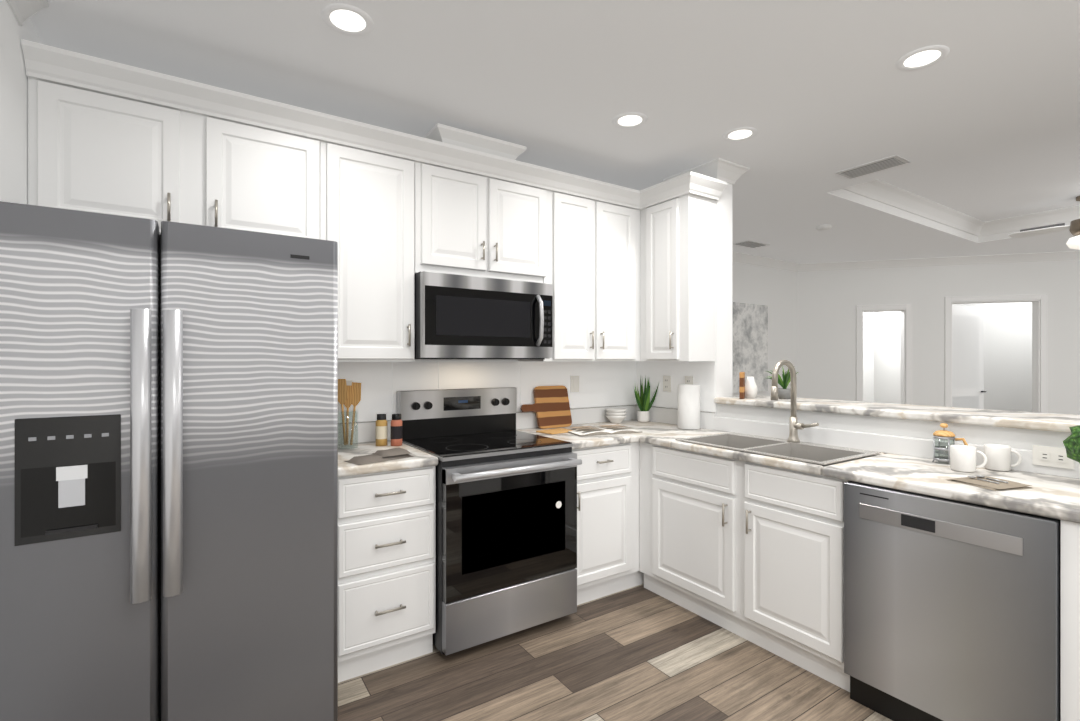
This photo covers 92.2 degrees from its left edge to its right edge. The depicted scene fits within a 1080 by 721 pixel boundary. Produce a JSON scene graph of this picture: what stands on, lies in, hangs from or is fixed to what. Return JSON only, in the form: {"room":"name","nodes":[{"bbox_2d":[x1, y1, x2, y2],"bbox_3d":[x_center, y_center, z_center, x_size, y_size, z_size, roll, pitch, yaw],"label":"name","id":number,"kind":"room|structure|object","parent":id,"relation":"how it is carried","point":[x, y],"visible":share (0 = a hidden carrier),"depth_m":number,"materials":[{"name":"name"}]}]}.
{"room":"kitchen","nodes":[
{"label":"kitchen","id":0,"kind":"room"},
{"bbox_2d":[0,0,41,203],"bbox_3d":[0.108,0.055,-1.203,0.120,2.590,8.070,0,0,-33],"label":"wall","id":1,"kind":"structure","parent":0,"point":[13,77],"depth_m":1.72,"materials":[{"name":"white paint"}]},
{"bbox_2d":[405,359,590,361],"bbox_3d":[-0.670,0.055,3.042,3.240,2.590,0.120,0,0,-33],"label":"wall","id":2,"kind":"structure","parent":0,"point":[416,360],"depth_m":3.13,"materials":[{"name":"white paint"}]},
{"bbox_2d":[28,78,195,233],"bbox_3d":[-1.693,-0.745,2.102,0.488,0.529,0.322,0,0,-33],"label":"upper cabinet","id":3,"kind":"object","parent":2,"relation":"attached to","point":[88,151],"depth_m":1.96,"materials":[{"name":"white wood"}]},
{"bbox_2d":[196,114,323,239],"bbox_3d":[-1.288,-0.745,2.368,0.482,0.529,0.322,0,0,-33],"label":"upper cabinet","id":4,"kind":"object","parent":2,"relation":"attached to","point":[249,178],"depth_m":2.23,"materials":[{"name":"white wood"}]},
{"bbox_2d":[346,380,352,385],"bbox_3d":[-1.019,0.160,2.725,0.075,0.115,0.008,0,0,-33],"label":"electrical outlet","id":5,"kind":"object","parent":2,"relation":"attached to","point":[348,382],"visible":0.02,"depth_m":2.73,"materials":[{"name":"white plastic"}]},
{"bbox_2d":[324,142,419,361],"bbox_3d":[-0.898,-0.502,2.624,0.447,1.015,0.322,0,0,-33],"label":"upper cabinet","id":6,"kind":"object","parent":2,"relation":"attached to","point":[391,226],"depth_m":2.50,"materials":[{"name":"white wood"}]},
{"bbox_2d":[21,39,648,209],"bbox_3d":[-0.522,-1.100,2.817,3.232,0.192,0.412,0,0,-33],"label":"crown molding","id":7,"kind":"structure","parent":6,"relation":"attached to","point":[449,147],"depth_m":2.32,"materials":[{"name":"white wood"}]},
{"bbox_2d":[338,361,633,443],"bbox_3d":[-0.242,0.221,3.236,2.220,0.428,0.019,0,0,-33],"label":"backsplash","id":8,"kind":"structure","parent":2,"relation":"attached to","point":[604,385],"depth_m":3.23,"materials":[{"name":"white"}]},
{"bbox_2d":[420,163,551,283],"bbox_3d":[-0.380,-0.727,2.964,0.789,0.565,0.322,0,0,-33],"label":"upper cabinet","id":9,"kind":"object","parent":2,"relation":"attached to","point":[471,224],"depth_m":2.82,"materials":[{"name":"white wood"}]},
{"bbox_2d":[415,271,551,359],"bbox_3d":[-0.347,-0.223,2.904,0.774,0.434,0.458,0,0,-33],"label":"over-the-range microwave","id":10,"kind":"object","parent":9,"relation":"attached to","point":[467,317],"visible":0.96,"depth_m":2.72,"materials":[{"name":"silver metal"}]},
{"bbox_2d":[570,375,579,392],"bbox_3d":[0.240,0.160,3.553,0.075,0.115,0.008,0,0,-33],"label":"light switch","id":11,"kind":"object","parent":2,"relation":"attached to","point":[575,383],"visible":1,"depth_m":3.55,"materials":[{"name":"white plastic"}]},
{"bbox_2d":[517,192,639,360],"bbox_3d":[0.269,-0.502,3.390,0.777,1.015,0.322,0,0,-33],"label":"upper cabinet","id":12,"kind":"object","parent":2,"relation":"attached to","point":[596,245],"depth_m":3.26,"materials":[{"name":"white wood"}]},
{"bbox_2d":[30,0,1079,263],"bbox_3d":[3.779,-1.365,3.499,11.800,0.250,12.400,0,0,-33],"label":"ceiling","id":13,"kind":"structure","parent":0,"point":[980,120],"depth_m":2.34,"materials":[{"name":"white paint"}]},
{"bbox_2d":[321,3,373,35],"bbox_3d":[-0.699,-1.237,1.894,0.180,0.004,0.180,0,0,-33],"label":"recessed light","id":14,"kind":"object","parent":13,"relation":"in","point":[338,17],"visible":1,"depth_m":1.89,"materials":[{"name":"white paint"}]},
{"bbox_2d":[612,112,647,127],"bbox_3d":[0.464,-1.237,2.681,0.180,0.004,0.180,0,0,-33],"label":"recessed light","id":15,"kind":"object","parent":13,"relation":"in","point":[629,119],"visible":1,"depth_m":2.67,"materials":[{"name":"white paint"}]},
{"bbox_2d":[723,127,757,141],"bbox_3d":[1.095,-1.237,2.847,0.180,0.004,0.180,0,0,-33],"label":"recessed light","id":16,"kind":"object","parent":13,"relation":"in","point":[739,133],"visible":1,"depth_m":2.84,"materials":[{"name":"white paint"}]},
{"bbox_2d":[733,240,769,247],"bbox_3d":[2.246,-1.234,5.535,0.360,0.010,0.200,0,0,-33],"label":"ceiling vent","id":17,"kind":"object","parent":13,"relation":"in","point":[750,244],"visible":1,"depth_m":5.52,"materials":[{"name":"white metal"}]},
{"bbox_2d":[816,224,831,230],"bbox_3d":[2.618,-1.222,4.794,0.130,0.034,0.130,0,0,-33],"label":"smoke detector","id":18,"kind":"object","parent":13,"relation":"attached to","point":[824,227],"visible":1,"depth_m":4.75,"materials":[{"name":"white plastic"}]},
{"bbox_2d":[835,155,910,178],"bbox_3d":[2.127,-1.234,3.332,0.200,0.010,0.360,0,0,-33],"label":"ceiling vent","id":19,"kind":"object","parent":13,"relation":"in","point":[889,162],"visible":0.98,"depth_m":3.31,"materials":[{"name":"white metal"}]},
{"bbox_2d":[896,45,949,70],"bbox_3d":[1.566,-1.237,2.132,0.180,0.004,0.180,0,0,-33],"label":"recessed light","id":20,"kind":"object","parent":13,"relation":"in","point":[922,58],"visible":1,"depth_m":2.12,"materials":[{"name":"white paint"}]},
{"bbox_2d":[842,179,1079,235],"bbox_3d":[4.414,-1.375,3.079,2.998,0.129,3.798,0,0,-33],"label":"ceiling","id":21,"kind":"structure","parent":13,"relation":"attached to","point":[881,191],"depth_m":4.90,"materials":[{"name":"white paint"}]},
{"bbox_2d":[1020,223,1064,231],"bbox_3d":[4.896,-1.288,5.072,0.006,0.035,0.320,0,0,-33],"label":"blade","id":22,"kind":"object","parent":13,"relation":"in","point":[1062,224],"visible":0.5,"depth_m":5.05,"materials":[{"name":"grey"}]},
{"bbox_2d":[1009,196,1079,249],"bbox_3d":[4.714,-1.207,4.617,0.949,0.464,0.849,0,0,-33],"label":"ceiling fan","id":23,"kind":"object","parent":13,"relation":"hanging from","point":[1073,227],"visible":1,"depth_m":4.63,"materials":[{"name":"silver metal"}]},
{"bbox_2d":[337,584,891,720],"bbox_3d":[3.779,1.350,3.499,11.800,0.001,12.400,0,0,-33],"label":"floor","id":24,"kind":"structure","parent":0,"point":[639,653],"depth_m":2.20,"materials":[{"name":"brown wood"}]},
{"bbox_2d":[0,201,337,720],"bbox_3d":[-1.317,0.457,1.951,0.900,1.763,0.932,0,0,-33],"label":"fridge","id":25,"kind":"object","parent":24,"relation":"on","point":[169,473],"visible":1,"depth_m":1.57,"materials":[{"name":"grey metal"}]},
{"bbox_2d":[338,466,434,682],"bbox_3d":[-0.821,0.914,2.498,0.441,0.872,0.617,0,0,-33],"label":"base cabinet","id":26,"kind":"object","parent":24,"relation":"on","point":[386,569],"depth_m":2.24,"materials":[{"name":"white wood"}]},
{"bbox_2d":[338,440,437,476],"bbox_3d":[-0.814,0.456,2.491,0.443,0.039,0.637,0,0,-33],"label":"countertop","id":27,"kind":"structure","parent":26,"relation":"on","point":[420,459],"depth_m":2.30,"materials":[{"name":"stone"}]},
{"bbox_2d":[338,379,361,448],"bbox_3d":[-0.955,0.262,2.592,0.125,0.345,0.096,0,0,-33],"label":"cooking utensils","id":28,"kind":"object","parent":27,"relation":"on","point":[349,396],"visible":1,"depth_m":2.60,"materials":[{"name":"brown wood"}]},
{"bbox_2d":[345,448,413,464],"bbox_3d":[-0.709,0.419,2.302,0.137,0.032,0.272,0,0,44],"label":"folded towel","id":29,"kind":"object","parent":27,"relation":"on","point":[387,454],"visible":1,"depth_m":2.28,"materials":[{"name":"grey fabric"}]},
{"bbox_2d":[375,414,387,445],"bbox_3d":[-0.813,0.354,2.667,0.059,0.160,0.058,0,0,-33],"label":"spice jar","id":30,"kind":"object","parent":27,"relation":"on","point":[381,431],"visible":1,"depth_m":2.64,"materials":[{"name":"brown"}]},
{"bbox_2d":[391,414,401,445],"bbox_3d":[-0.736,0.354,2.667,0.059,0.160,0.058,0,0,-33],"label":"spice jar","id":31,"kind":"object","parent":27,"relation":"on","point":[396,430],"visible":1,"depth_m":2.64,"materials":[{"name":"brown glass"}]},
{"bbox_2d":[397,387,581,654],"bbox_3d":[-0.278,0.757,2.752,0.733,1.185,0.738,0,0,-33],"label":"range","id":32,"kind":"object","parent":24,"relation":"on","point":[505,527],"visible":0.94,"depth_m":2.52,"materials":[{"name":"black"}]},
{"bbox_2d":[572,443,633,604],"bbox_3d":[0.176,0.914,3.152,0.453,0.872,0.617,0,0,-33],"label":"base cabinet","id":33,"kind":"object","parent":24,"relation":"on","point":[605,475],"depth_m":2.92,"materials":[{"name":"white wood"}]},
{"bbox_2d":[516,423,641,449],"bbox_3d":[0.188,0.456,3.142,0.466,0.039,0.649,0,0,-33],"label":"countertop","id":34,"kind":"structure","parent":33,"relation":"on","point":[580,442],"depth_m":2.96,"materials":[{"name":"stone"}]},
{"bbox_2d":[520,385,571,428],"bbox_3d":[0.036,0.301,3.357,0.375,0.271,0.084,0,0,-33],"label":"cutting board","id":35,"kind":"object","parent":34,"relation":"on","point":[550,406],"visible":0.96,"depth_m":3.37,"materials":[{"name":"brown wood"}]},
{"bbox_2d":[536,428,572,433],"bbox_3d":[0.098,0.430,3.171,0.200,0.008,0.140,0,0,-41],"label":"flat board","id":36,"kind":"object","parent":34,"relation":"on","point":[555,431],"visible":0.91,"depth_m":3.13,"materials":[{"name":"brown wood"}]},
{"bbox_2d":[634,442,643,586],"bbox_3d":[0.625,0.914,3.448,0.623,0.872,0.617,0,0,-33],"label":"base cabinet","id":37,"kind":"object","parent":24,"relation":"on","point":[638,576],"depth_m":3.07,"materials":[{"name":"white wood"}]},
{"bbox_2d":[597,419,677,430],"bbox_3d":[0.646,0.456,3.442,0.450,0.039,0.649,0,0,-33],"label":"countertop","id":38,"kind":"structure","parent":37,"relation":"on","point":[641,426],"depth_m":3.49,"materials":[{"name":"stone"}]},
{"bbox_2d":[844,481,1060,720],"bbox_3d":[1.612,0.916,1.962,0.590,0.868,0.608,0,0,-33],"label":"dishwasher","id":39,"kind":"object","parent":24,"relation":"on","point":[952,610],"visible":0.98,"depth_m":1.77,"materials":[{"name":"grey metal"}]},
{"bbox_2d":[1061,520,1079,720],"bbox_3d":[2.043,0.914,1.340,0.567,0.872,0.895,0,0,-33],"label":"base cabinet","id":40,"kind":"object","parent":24,"relation":"on","point":[1070,531],"depth_m":1.54,"materials":[{"name":"white wood"}]},
{"bbox_2d":[594,423,1079,522],"bbox_3d":[1.365,0.456,2.331,0.612,0.039,3.297,0,0,-33],"label":"countertop","id":41,"kind":"structure","parent":40,"relation":"on","point":[1052,496],"depth_m":1.97,"materials":[{"name":"stone"}]},
{"bbox_2d":[567,425,641,435],"bbox_3d":[0.375,0.423,3.193,0.420,0.023,0.270,0,0,-21],"label":"open book","id":42,"kind":"object","parent":41,"relation":"on","point":[597,430],"visible":0.98,"depth_m":3.13,"materials":[{"name":"white paper"}]},
{"bbox_2d":[605,408,626,422],"bbox_3d":[0.532,0.386,3.632,0.152,0.097,0.152,0,0,-33],"label":"bowls","id":43,"kind":"object","parent":41,"relation":"on","point":[616,415],"visible":1,"depth_m":3.58,"materials":[{"name":"white ceramic"}]},
{"bbox_2d":[633,375,658,421],"bbox_3d":[0.746,0.267,3.687,0.142,0.335,0.178,0,0,-33],"label":"snake plant","id":44,"kind":"object","parent":41,"relation":"on","point":[644,403],"visible":1,"depth_m":3.67,"materials":[{"name":"green plant"}]},
{"bbox_2d":[678,384,699,429],"bbox_3d":[0.956,0.294,3.339,0.140,0.280,0.140,0,0,-33],"label":"paper towel roll","id":45,"kind":"object","parent":41,"relation":"on","point":[689,406],"visible":1,"depth_m":3.28,"materials":[{"name":"white paper"}]},
{"bbox_2d":[675,432,880,466],"bbox_3d":[1.170,0.525,2.641,0.495,0.190,0.810,0,0,-33],"label":"sink","id":46,"kind":"object","parent":41,"relation":"in","point":[823,455],"visible":0.35,"depth_m":2.65,"materials":[{"name":"silver metal"}]},
{"bbox_2d":[771,360,818,441],"bbox_3d":[1.304,0.212,2.669,0.221,0.434,0.163,0,0,-33],"label":"faucet","id":47,"kind":"object","parent":41,"relation":"on","point":[794,425],"visible":1,"depth_m":2.73,"materials":[{"name":"silver metal"}]},
{"bbox_2d":[932,423,967,464],"bbox_3d":[1.730,0.351,2.195,0.076,0.169,0.117,0,0,-33],"label":"press","id":48,"kind":"object","parent":41,"relation":"on","point":[944,434],"visible":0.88,"depth_m":2.20,"materials":[{"name":"clear glass"}]},
{"bbox_2d":[950,445,986,471],"bbox_3d":[1.677,0.387,2.039,0.082,0.096,0.112,0,0,-33],"label":"mug","id":49,"kind":"object","parent":41,"relation":"on","point":[962,458],"visible":1,"depth_m":2.02,"materials":[{"name":"white ceramic"}]},
{"bbox_2d":[945,476,1031,490],"bbox_3d":[1.585,0.428,1.835,0.177,0.012,0.174,0,0,-13],"label":"napkin","id":50,"kind":"object","parent":41,"relation":"on","point":[1009,485],"visible":0.88,"depth_m":1.80,"materials":[{"name":"brown fabric"}]},
{"bbox_2d":[968,475,1007,483],"bbox_3d":[1.584,0.420,1.839,0.084,0.006,0.112,0,0,-33],"label":"teaspoon","id":51,"kind":"object","parent":50,"relation":"on","point":[987,478],"visible":0.96,"depth_m":1.83,"materials":[{"name":"silver metal"}]},
{"bbox_2d":[984,444,1021,470],"bbox_3d":[1.829,0.387,2.059,0.082,0.096,0.112,0,0,-33],"label":"mug","id":52,"kind":"object","parent":41,"relation":"on","point":[998,456],"visible":0.98,"depth_m":2.04,"materials":[{"name":"white ceramic"}]},
{"bbox_2d":[1063,425,1079,462],"bbox_3d":[1.894,0.308,1.743,0.197,0.253,0.206,0,0,-33],"label":"boxwood plant","id":53,"kind":"object","parent":41,"relation":"on","point":[1071,442],"visible":1,"depth_m":1.77,"materials":[{"name":"green plant"}]},
{"bbox_2d":[664,183,1071,453],"bbox_3d":[1.437,0.055,2.930,0.160,2.590,4.520,0,0,-33],"label":"wall","id":54,"kind":"structure","parent":0,"point":[774,290],"depth_m":3.31,"materials":[{"name":"white paint"}]},
{"bbox_2d":[6,0,1079,271],"bbox_3d":[4.349,-1.190,2.049,10.539,0.099,8.950,0,0,-33],"label":"crown molding","id":55,"kind":"structure","parent":54,"relation":"attached to","point":[716,168],"depth_m":6.08,"materials":[{"name":"white wood"}]},
{"bbox_2d":[663,375,670,391],"bbox_3d":[0.880,0.160,3.610,0.008,0.115,0.075,0,0,-33],"label":"electrical outlet","id":56,"kind":"object","parent":54,"relation":"attached to","point":[666,383],"visible":1,"depth_m":3.60,"materials":[{"name":"white plastic"}]},
{"bbox_2d":[640,171,726,360],"bbox_3d":[0.879,-0.547,3.322,0.337,1.105,0.498,0,0,-33],"label":"upper cabinet","id":57,"kind":"object","parent":54,"relation":"attached to","point":[677,279],"depth_m":3.23,"materials":[{"name":"white wood"}]},
{"bbox_2d":[684,376,693,383],"bbox_3d":[0.986,0.160,3.448,0.008,0.115,0.075,0,0,-33],"label":"electrical outlet","id":58,"kind":"object","parent":54,"relation":"attached to","point":[688,379],"visible":0.44,"depth_m":3.44,"materials":[{"name":"white plastic"}]},
{"bbox_2d":[732,302,767,392],"bbox_3d":[2.466,-0.149,6.144,0.719,1.047,0.033,0,0,-33],"label":"picture","id":59,"kind":"object","parent":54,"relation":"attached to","point":[749,340],"visible":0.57,"depth_m":6.14},
{"bbox_2d":[634,361,1079,478],"bbox_3d":[1.614,0.221,2.495,0.020,0.428,3.298,0,0,-33],"label":"backsplash","id":60,"kind":"structure","parent":54,"relation":"attached to","point":[664,409],"depth_m":3.05,"materials":[{"name":"white"}]},
{"bbox_2d":[714,395,1079,432],"bbox_3d":[2.024,0.249,2.214,0.425,0.039,2.778,0,0,-33],"label":"bar","id":61,"kind":"object","parent":54,"relation":"on","point":[1053,422],"visible":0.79,"depth_m":2.39,"materials":[{"name":"stone"}]},
{"bbox_2d":[739,372,744,398],"bbox_3d":[1.217,0.148,3.129,0.024,0.160,0.080,0,0,27],"label":"decor","id":62,"kind":"object","parent":61,"relation":"on","point":[741,385],"visible":0.91,"depth_m":3.09,"materials":[{"name":"brown wood"}]},
{"bbox_2d":[745,377,756,397],"bbox_3d":[1.284,0.164,3.173,0.080,0.130,0.079,0,0,-33],"label":"decor","id":63,"kind":"object","parent":61,"relation":"on","point":[750,388],"visible":0.96,"depth_m":3.14,"materials":[{"name":"white ceramic"}]},
{"bbox_2d":[766,366,797,398],"bbox_3d":[1.438,0.123,3.131,0.299,0.210,0.238,0,0,-33],"label":"potted plant","id":64,"kind":"object","parent":61,"relation":"on","point":[784,391],"visible":0.67,"depth_m":3.08,"materials":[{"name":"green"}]},
{"bbox_2d":[1033,445,1074,468],"bbox_3d":[1.942,0.365,1.969,0.008,0.075,0.115,0,0,-33],"label":"outlet","id":65,"kind":"object","parent":54,"relation":"attached to","point":[1050,456],"visible":0.96,"depth_m":1.97,"materials":[{"name":"white plastic"}]},
{"bbox_2d":[797,260,1079,414],"bbox_3d":[5.784,0.055,6.993,7.569,2.590,1.870,0,0,16],"label":"wall","id":66,"kind":"structure","parent":0,"point":[828,302],"depth_m":6.56,"materials":[{"name":"white paint"}]},
{"bbox_2d":[856,304,911,404],"bbox_3d":[4.265,0.329,6.472,0.420,2.042,0.498,0,0,-33],"label":"door frame","id":67,"kind":"structure","parent":66,"relation":"attached to","point":[906,315],"depth_m":6.44,"materials":[{"name":"white wood"}]},
{"bbox_2d":[952,305,986,408],"bbox_3d":[5.385,0.326,6.561,0.839,2.028,0.195,0,0,-33],"label":"door leaf","id":68,"kind":"structure","parent":66,"relation":"in","point":[968,391],"depth_m":6.58,"materials":[{"name":"white wood"}]},
{"bbox_2d":[945,294,1047,412],"bbox_3d":[5.386,0.291,6.165,0.697,2.118,0.803,0,0,-33],"label":"door frame","id":69,"kind":"structure","parent":66,"relation":"attached to","point":[1039,353],"depth_m":6.08,"materials":[{"name":"white wood"}]}
]}

